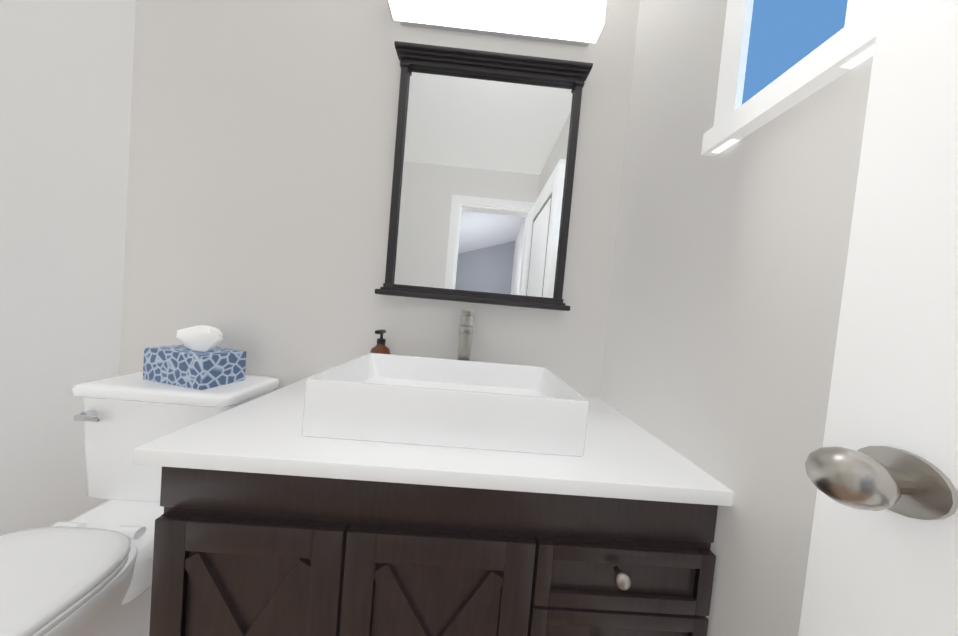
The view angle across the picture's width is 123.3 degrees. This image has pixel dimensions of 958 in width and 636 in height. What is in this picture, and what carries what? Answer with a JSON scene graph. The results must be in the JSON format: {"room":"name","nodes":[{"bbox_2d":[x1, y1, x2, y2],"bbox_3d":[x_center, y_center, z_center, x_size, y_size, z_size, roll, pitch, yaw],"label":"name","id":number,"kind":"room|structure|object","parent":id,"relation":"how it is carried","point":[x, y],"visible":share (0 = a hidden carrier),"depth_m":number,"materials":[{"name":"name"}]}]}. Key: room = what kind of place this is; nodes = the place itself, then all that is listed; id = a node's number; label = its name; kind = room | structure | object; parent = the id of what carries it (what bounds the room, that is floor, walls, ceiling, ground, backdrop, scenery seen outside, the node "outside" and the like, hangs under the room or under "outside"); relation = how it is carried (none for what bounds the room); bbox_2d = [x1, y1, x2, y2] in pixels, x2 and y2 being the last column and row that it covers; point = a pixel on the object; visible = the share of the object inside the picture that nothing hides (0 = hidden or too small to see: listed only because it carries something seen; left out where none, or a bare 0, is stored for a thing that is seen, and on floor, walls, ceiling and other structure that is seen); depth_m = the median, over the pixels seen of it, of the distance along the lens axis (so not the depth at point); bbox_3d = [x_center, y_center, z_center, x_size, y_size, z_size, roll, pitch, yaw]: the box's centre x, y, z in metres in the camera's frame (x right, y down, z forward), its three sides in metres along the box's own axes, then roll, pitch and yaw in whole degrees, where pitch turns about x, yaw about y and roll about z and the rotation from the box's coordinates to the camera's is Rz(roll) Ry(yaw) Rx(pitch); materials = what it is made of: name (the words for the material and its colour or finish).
{"room":"bathroom","nodes":[
{"label":"bathroom","id":0,"kind":"room"},
{"bbox_2d":[0,0,135,533],"bbox_3d":[-1.329,-0.270,0.639,0.120,2.340,0.585,5,2,-1],"label":"wall","id":1,"kind":"structure","parent":0,"point":[66,73],"depth_m":0.79,"materials":[{"name":"white paint"}]},
{"bbox_2d":[119,0,639,396],"bbox_3d":[-0.391,-0.200,1.014,2.020,2.340,0.120,5,2,-1],"label":"wall","id":2,"kind":"structure","parent":0,"point":[261,153],"depth_m":0.94,"materials":[{"name":"grey paint"}]},
{"bbox_2d":[375,41,592,310],"bbox_3d":[0.016,-0.482,0.920,0.687,0.857,0.065,5,2,-1],"label":"mirror","id":3,"kind":"object","parent":2,"relation":"attached to","point":[483,169],"visible":1,"depth_m":0.94,"materials":[{"name":"grey mirror"}]},
{"bbox_2d":[387,0,605,45],"bbox_3d":[0.062,-1.073,0.892,0.724,0.126,0.085,5,2,-1],"label":"vanity light","id":4,"kind":"object","parent":2,"relation":"attached to","point":[577,22],"visible":0.92,"depth_m":0.87,"materials":[{"name":"white glass"}]},
{"bbox_2d":[599,0,873,635],"bbox_3d":[0.591,-0.066,-0.571,0.120,2.340,3.100,5,2,-1],"label":"wall","id":5,"kind":"structure","parent":0,"point":[727,282],"depth_m":0.49,"materials":[{"name":"white paint"}]},
{"bbox_2d":[701,0,880,155],"bbox_3d":[0.540,-0.643,0.438,0.030,0.570,0.265,5,2,-1],"label":"window","id":6,"kind":"structure","parent":5,"relation":"in","point":[778,57],"depth_m":0.45,"materials":[{"name":"white"}]},
{"bbox_2d":[798,0,957,635],"bbox_3d":[0.424,0.070,-0.070,0.121,1.990,0.780,5,2,-1],"label":"door leaf","id":7,"kind":"structure","parent":5,"relation":"in","point":[881,465],"depth_m":0.27,"materials":[{"name":"white wood"}]},
{"bbox_3d":[-0.411,1.050,-0.497,1.920,0.060,3.220,5,2,-1],"label":"floor","id":8,"kind":"structure","parent":0,"visible":0},
{"bbox_2d":[0,371,279,635],"bbox_3d":[-0.963,0.573,0.553,0.450,0.730,0.810,5,2,-1],"label":"toilet","id":9,"kind":"object","parent":8,"relation":"on","point":[89,573],"visible":0.69,"depth_m":0.65,"materials":[{"name":"white ceramic"}]},
{"bbox_2d":[143,325,245,389],"bbox_3d":[-0.910,0.112,0.836,0.235,0.179,0.120,5,2,11],"label":"tissue box","id":10,"kind":"object","parent":9,"relation":"on","point":[196,359],"visible":1,"depth_m":0.79,"materials":[{"name":"blue cardboard"}]},
{"bbox_2d":[133,375,733,635],"bbox_3d":[-0.103,0.635,0.718,1.075,0.744,0.535,5,2,-1],"label":"bathroom vanity","id":11,"kind":"object","parent":8,"relation":"on","point":[272,520],"visible":1,"depth_m":0.48,"materials":[{"name":"brown wood"}]},
{"bbox_2d":[370,329,389,353],"bbox_3d":[-0.349,0.137,0.908,0.068,0.192,0.074,5,2,-1],"label":"soap bottle","id":12,"kind":"object","parent":11,"relation":"on","point":[380,347],"visible":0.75,"depth_m":0.90,"materials":[{"name":"brown plastic"}]},
{"bbox_2d":[302,353,588,456],"bbox_3d":[-0.070,0.204,0.699,0.592,0.119,0.330,5,2,-1],"label":"sink","id":13,"kind":"object","parent":11,"relation":"in","point":[399,399],"visible":0.98,"depth_m":0.54,"materials":[{"name":"white ceramic"}]},
{"bbox_2d":[457,309,473,360],"bbox_3d":[-0.049,0.115,0.857,0.060,0.290,0.180,5,2,-1],"label":"faucet","id":14,"kind":"object","parent":11,"relation":"on","point":[465,335],"visible":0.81,"depth_m":0.89,"materials":[{"name":"silver metal"}]}
]}

